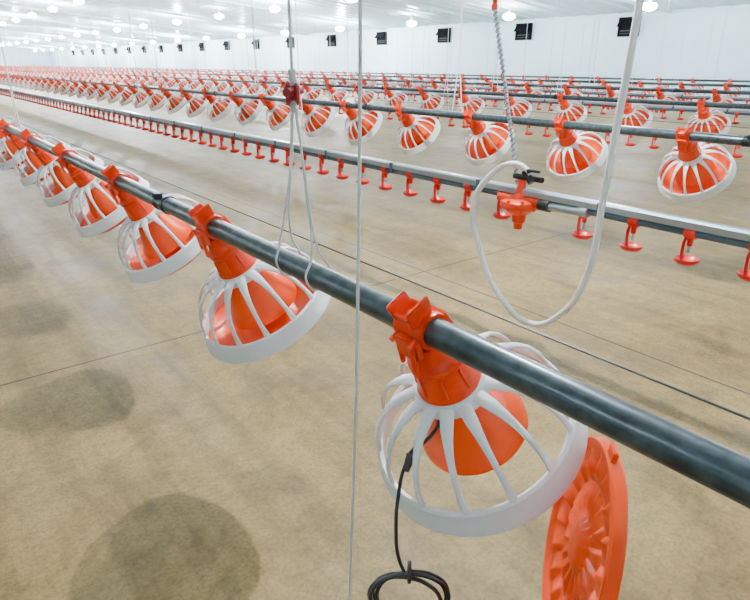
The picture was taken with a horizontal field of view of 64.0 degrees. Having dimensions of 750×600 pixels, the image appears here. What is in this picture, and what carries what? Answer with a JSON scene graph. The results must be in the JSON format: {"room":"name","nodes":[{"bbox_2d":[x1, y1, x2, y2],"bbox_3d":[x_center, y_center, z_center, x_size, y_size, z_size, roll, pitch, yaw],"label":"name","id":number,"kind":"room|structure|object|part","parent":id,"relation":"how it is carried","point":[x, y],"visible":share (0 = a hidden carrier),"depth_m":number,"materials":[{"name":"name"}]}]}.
{"room":"farm building","nodes":[
{"label":"farm building","id":0,"kind":"room"},
{"bbox_2d":[0,46,50,66],"bbox_3d":[-48.437,-26.417,64.955,24.000,3.600,0.150,-16,27,-35],"label":"wall","id":1,"kind":"structure","parent":0,"point":[44,58],"depth_m":70.20,"materials":[{"name":"white metal"}]},
{"bbox_2d":[0,78,749,599],"bbox_3d":[-20.994,-11.812,32.959,24.000,0.001,89.000,-16,27,-35],"label":"floor","id":2,"kind":"structure","parent":0,"point":[137,462],"depth_m":2.38,"materials":[{"name":"concrete"}]},
{"bbox_2d":[0,0,749,50],"bbox_3d":[-20.994,-14.611,31.851,24.000,1.180,89.000,-16,27,-35],"label":"ceiling","id":3,"kind":"structure","parent":0,"point":[375,13],"depth_m":23.50,"materials":[{"name":"white metal"}]},
{"bbox_2d":[275,0,330,290],"bbox_3d":[-0.140,-1.157,0.730,0.060,2.417,0.115,-16,27,-35],"label":"hanger","id":4,"kind":"object","parent":3,"relation":"hanging from","point":[292,92],"visible":0.91,"depth_m":1.08,"materials":[{"name":"white"}]},
{"bbox_3d":[-0.159,-0.206,1.133,0.060,0.352,0.054,-16,27,-35],"label":"rope leg","id":5,"kind":"part","parent":4,"relation":"part of","materials":[{"name":"white fabric"}]},
{"bbox_3d":[-0.125,-0.190,1.092,0.059,0.352,0.066,-16,27,-35],"label":"rope leg","id":6,"kind":"part","parent":4,"relation":"part of","materials":[{"name":"white fabric"}]},
{"bbox_2d":[0,0,656,51],"bbox_3d":[-19.920,-14.463,31.857,17.918,1.210,84.342,-16,27,-35],"label":"bulbs","id":7,"kind":"object","parent":3,"relation":"attached to","point":[649,6],"visible":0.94,"depth_m":24.21,"materials":[{"name":"white"}]},
{"bbox_2d":[0,0,671,50],"bbox_3d":[-20.071,-14.143,30.765,24.008,1.234,84.071,-16,27,-35],"label":"trim","id":8,"kind":"structure","parent":3,"relation":"attached to","point":[222,1],"depth_m":27.78,"materials":[{"name":"white metal"}]},
{"bbox_2d":[348,0,361,599],"bbox_3d":[-0.032,-0.715,0.635,0.011,3.155,0.070,-16,27,-35],"label":"cord","id":9,"kind":"object","parent":3,"relation":"hanging from","point":[359,1],"visible":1,"depth_m":0.88,"materials":[{"name":"white fabric"}]},
{"bbox_2d":[0,36,749,508],"bbox_3d":[-24.227,-12.429,29.657,0.369,2.733,87.500,-16,27,-35],"label":"pipe","id":10,"kind":"object","parent":3,"relation":"attached to","point":[724,470],"visible":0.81,"depth_m":0.75,"materials":[{"name":"metal"}]},
{"bbox_2d":[0,119,24,155],"bbox_3d":[-3.047,-1.390,4.926,0.360,0.413,0.365,1,22,2],"label":"pan","id":11,"kind":"object","parent":10,"relation":"attached to","point":[1,148],"visible":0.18,"depth_m":4.88,"materials":[{"name":"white plastic"}]},
{"bbox_2d":[0,127,45,170],"bbox_3d":[-2.589,-1.171,4.373,0.361,0.414,0.366,1,22,1],"label":"pan","id":12,"kind":"object","parent":10,"relation":"attached to","point":[6,159],"visible":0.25,"depth_m":4.30,"materials":[{"name":"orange plastic"}]},
{"bbox_2d":[0,119,70,185],"bbox_3d":[-2.122,-0.955,3.828,0.360,0.413,0.364,1,22,2],"label":"pan","id":13,"kind":"object","parent":10,"relation":"attached to","point":[27,176],"visible":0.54,"depth_m":3.74,"materials":[{"name":"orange plastic"}]},
{"bbox_2d":[19,129,103,206],"bbox_3d":[-1.663,-0.737,3.276,0.361,0.413,0.366,0,22,1],"label":"pan","id":14,"kind":"object","parent":10,"relation":"attached to","point":[61,185],"visible":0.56,"depth_m":3.18,"materials":[{"name":"orange plastic"}]},
{"bbox_2d":[51,143,149,236],"bbox_3d":[-1.206,-0.518,2.724,0.362,0.414,0.366,1,22,2],"label":"pan","id":15,"kind":"object","parent":10,"relation":"attached to","point":[101,214],"visible":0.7,"depth_m":2.62,"materials":[{"name":"orange plastic"}]},
{"bbox_2d":[101,165,202,282],"bbox_3d":[-0.747,-0.298,2.168,0.365,0.414,0.364,3,22,8],"label":"pan","id":16,"kind":"object","parent":10,"relation":"attached to","point":[165,244],"visible":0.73,"depth_m":2.08,"materials":[{"name":"orange plastic"}]},
{"bbox_2d":[188,203,330,363],"bbox_3d":[-0.295,-0.079,1.612,0.368,0.415,0.367,3,22,8],"label":"pet feeder","id":17,"kind":"object","parent":10,"relation":"attached to","point":[255,311],"visible":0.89,"depth_m":1.53,"materials":[{"name":"orange plastic"}]},
{"bbox_2d":[375,291,587,536],"bbox_3d":[0.183,0.143,1.053,0.365,0.414,0.367,1,22,3],"label":"pet feeder","id":18,"kind":"object","parent":10,"relation":"attached to","point":[484,420],"visible":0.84,"depth_m":0.95,"materials":[{"name":"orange plastic"}]},
{"bbox_2d":[367,420,450,599],"bbox_3d":[0.080,0.362,0.978,0.189,0.358,0.114,-16,27,-35],"label":"cable","id":19,"kind":"object","parent":18,"relation":"attached to","point":[410,574],"visible":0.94,"depth_m":0.98,"materials":[{"name":"black rubber"}]},
{"bbox_2d":[542,435,627,599],"bbox_3d":[0.340,0.399,0.996,0.085,0.374,0.362,3,22,8],"label":"pan","id":20,"kind":"object","parent":18,"relation":"attached to","point":[585,553],"visible":0.92,"depth_m":0.96,"materials":[{"name":"plastic"}]},
{"bbox_2d":[0,0,749,202],"bbox_3d":[-22.144,-13.157,31.119,0.411,2.959,87.500,-16,27,-35],"label":"pet feeder","id":21,"kind":"object","parent":3,"relation":"hanging from","point":[696,172],"visible":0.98,"depth_m":4.34,"materials":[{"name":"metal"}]},
{"bbox_2d":[0,0,749,281],"bbox_3d":[-23.207,-12.834,30.360,0.080,2.772,87.510,-16,27,-35],"label":"nipple drinker line","id":22,"kind":"structure","parent":3,"relation":"hanging from","point":[691,229],"depth_m":2.86,"materials":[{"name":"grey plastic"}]},
{"bbox_3d":[-23.204,-11.672,30.816,0.042,0.029,87.500,-16,27,-35],"label":"stabiliser rail","id":23,"kind":"part","parent":22,"relation":"part of","materials":[{"name":"silver metal"}]},
{"bbox_2d":[491,0,588,228],"bbox_3d":[0.628,-1.591,1.982,0.164,2.806,0.553,-16,27,-35],"label":"pressure regulator","id":24,"kind":"object","parent":22,"relation":"attached to","point":[519,205],"visible":0.98,"depth_m":2.42,"materials":[{"name":"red plastic"}]},
{"bbox_2d":[470,0,643,327],"bbox_3d":[0.653,-1.380,1.951,0.117,3.156,0.679,-16,27,-35],"label":"hose","id":25,"kind":"object","parent":24,"relation":"attached to","point":[638,9],"visible":0.99,"depth_m":2.15,"materials":[{"name":"white plastic"}]},
{"bbox_2d":[0,0,749,143],"bbox_3d":[-20.099,-13.790,32.587,0.400,3.055,87.500,-16,27,-35],"label":"pet feeder","id":26,"kind":"object","parent":3,"relation":"hanging from","point":[705,115],"visible":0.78,"depth_m":8.09,"materials":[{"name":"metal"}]},
{"bbox_2d":[0,0,749,116],"bbox_3d":[-18.050,-14.264,34.121,0.400,2.806,87.500,-16,27,-35],"label":"pet feeder","id":27,"kind":"object","parent":3,"relation":"hanging from","point":[659,91],"visible":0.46,"depth_m":10.82,"materials":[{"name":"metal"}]},
{"bbox_2d":[0,0,749,102],"bbox_3d":[-16.001,-14.737,35.655,0.400,2.556,87.500,-16,27,-35],"label":"pet feeder","id":28,"kind":"object","parent":3,"relation":"hanging from","point":[681,85],"visible":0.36,"depth_m":13.70,"materials":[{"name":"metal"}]},
{"bbox_2d":[1,0,749,157],"bbox_3d":[-21.159,-13.544,31.801,0.080,3.012,87.510,-16,27,-35],"label":"nipple drinker line","id":29,"kind":"structure","parent":3,"relation":"hanging from","point":[652,146],"depth_m":5.96,"materials":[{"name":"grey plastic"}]},
{"bbox_3d":[-21.155,-12.271,32.300,0.042,0.029,87.500,-16,27,-35],"label":"stabiliser rail","id":30,"kind":"part","parent":29,"relation":"part of","materials":[{"name":"silver metal"}]},
{"bbox_2d":[5,2,749,103],"bbox_3d":[-17.061,-14.526,34.855,0.080,2.590,87.510,-16,27,-35],"label":"nipple drinker line","id":31,"kind":"structure","parent":3,"relation":"hanging from","point":[746,100],"depth_m":11.14,"materials":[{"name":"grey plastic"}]},
{"bbox_3d":[-17.058,-13.449,35.277,0.042,0.029,87.500,-16,27,-35],"label":"stabiliser rail","id":32,"kind":"part","parent":31,"relation":"part of","materials":[{"name":"silver metal"}]},
{"bbox_2d":[6,0,749,123],"bbox_3d":[-19.110,-14.053,33.321,0.080,2.839,87.510,-16,27,-35],"label":"nipple drinker line","id":33,"kind":"structure","parent":3,"relation":"hanging from","point":[681,109],"depth_m":8.31,"materials":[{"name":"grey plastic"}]},
{"bbox_3d":[-19.107,-12.860,33.789,0.042,0.029,87.500,-16,27,-35],"label":"stabiliser rail","id":34,"kind":"part","parent":33,"relation":"part of","materials":[{"name":"silver metal"}]},
{"bbox_2d":[28,0,749,94],"bbox_3d":[-13.952,-15.211,37.189,0.400,2.307,87.500,-16,27,-35],"label":"pet feeder","id":35,"kind":"object","parent":3,"relation":"hanging from","point":[657,79],"visible":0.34,"depth_m":16.77,"materials":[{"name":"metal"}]},
{"bbox_2d":[37,0,749,96],"bbox_3d":[-15.091,-14.981,36.330,0.080,2.350,87.510,-16,27,-35],"label":"nipple drinker line","id":36,"kind":"structure","parent":3,"relation":"hanging from","point":[386,0],"depth_m":15.48,"materials":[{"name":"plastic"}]},
{"bbox_3d":[-15.088,-14.016,36.708,0.042,0.029,87.500,-16,27,-35],"label":"stabiliser rail","id":37,"kind":"part","parent":36,"relation":"part of","materials":[{"name":"silver metal"}]},
{"bbox_2d":[49,8,749,96],"bbox_3d":[-11.479,-15.688,39.420,0.150,2.450,89.000,-16,27,-35],"label":"wall","id":38,"kind":"structure","parent":0,"point":[733,62],"depth_m":19.95,"materials":[{"name":"white metal"}]},
{"bbox_2d":[157,45,162,52],"bbox_3d":[-15.727,-18.368,43.865,0.211,0.500,0.640,-16,27,-35],"label":"inlet","id":39,"kind":"object","parent":38,"relation":"attached to","point":[159,46],"visible":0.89,"depth_m":43.86,"materials":[{"name":"black plastic"}]},
{"bbox_2d":[176,44,182,51],"bbox_3d":[-13.449,-17.294,41.155,0.211,0.500,0.640,-16,27,-35],"label":"inlet","id":40,"kind":"object","parent":38,"relation":"attached to","point":[179,46],"visible":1,"depth_m":41.12,"materials":[{"name":"black plastic"}]},
{"bbox_2d":[197,42,204,50],"bbox_3d":[-11.171,-16.221,38.444,0.211,0.500,0.640,-16,27,-35],"label":"inlet","id":41,"kind":"object","parent":38,"relation":"attached to","point":[201,47],"visible":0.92,"depth_m":38.41,"materials":[{"name":"black plastic"}]},
{"bbox_2d":[222,41,229,49],"bbox_3d":[-8.893,-15.148,35.733,0.211,0.500,0.640,-16,27,-35],"label":"inlet","id":42,"kind":"object","parent":38,"relation":"attached to","point":[225,44],"visible":0.98,"depth_m":35.72,"materials":[{"name":"black plastic"}]},
{"bbox_2d":[251,39,259,48],"bbox_3d":[-6.615,-14.075,33.022,0.211,0.500,0.640,-16,27,-35],"label":"inlet","id":43,"kind":"object","parent":38,"relation":"attached to","point":[256,41],"visible":0.74,"depth_m":32.95,"materials":[{"name":"black plastic"}]},
{"bbox_2d":[285,37,293,47],"bbox_3d":[-4.338,-13.001,30.311,0.211,0.500,0.640,-16,27,-35],"label":"inlet","id":44,"kind":"object","parent":38,"relation":"attached to","point":[287,38],"visible":0.71,"depth_m":30.32,"materials":[{"name":"black plastic"}]},
{"bbox_2d":[325,35,335,46],"bbox_3d":[-2.060,-11.928,27.600,0.211,0.500,0.640,-16,27,-35],"label":"inlet","id":45,"kind":"object","parent":38,"relation":"attached to","point":[331,39],"visible":1,"depth_m":27.59,"materials":[{"name":"black plastic"}]},
{"bbox_2d":[374,31,386,44],"bbox_3d":[0.218,-10.855,24.889,0.211,0.500,0.640,-16,27,-35],"label":"inlet","id":46,"kind":"object","parent":38,"relation":"attached to","point":[381,37],"visible":1,"depth_m":24.87,"materials":[{"name":"black plastic"}]},
{"bbox_2d":[55,4,749,95],"bbox_3d":[-11.562,-15.664,39.360,0.060,2.450,89.000,-16,27,-35],"label":"trim","id":47,"kind":"structure","parent":38,"relation":"attached to","point":[726,8],"depth_m":19.71,"materials":[{"name":"white metal"}]},
{"bbox_2d":[436,28,450,42],"bbox_3d":[2.496,-9.781,22.178,0.211,0.500,0.640,-16,27,-35],"label":"inlet","id":48,"kind":"object","parent":38,"relation":"attached to","point":[442,33],"visible":0.96,"depth_m":22.18,"materials":[{"name":"black plastic"}]},
{"bbox_2d":[279,82,749,109],"bbox_3d":[-11.558,-14.643,39.768,0.050,0.250,89.000,-16,27,-35],"label":"baseboard","id":49,"kind":"structure","parent":38,"relation":"attached to","point":[741,102],"depth_m":18.07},
{"bbox_2d":[513,23,532,39],"bbox_3d":[4.774,-8.708,19.467,0.211,0.500,0.640,-16,27,-35],"label":"inlet","id":50,"kind":"object","parent":38,"relation":"attached to","point":[521,29],"visible":1,"depth_m":19.46,"materials":[{"name":"black plastic"}]},
{"bbox_2d":[616,17,641,36],"bbox_3d":[7.052,-7.635,16.756,0.211,0.500,0.640,-16,27,-35],"label":"inlet","id":51,"kind":"object","parent":38,"relation":"attached to","point":[624,25],"visible":0.68,"depth_m":16.85,"materials":[{"name":"black plastic"}]}
]}

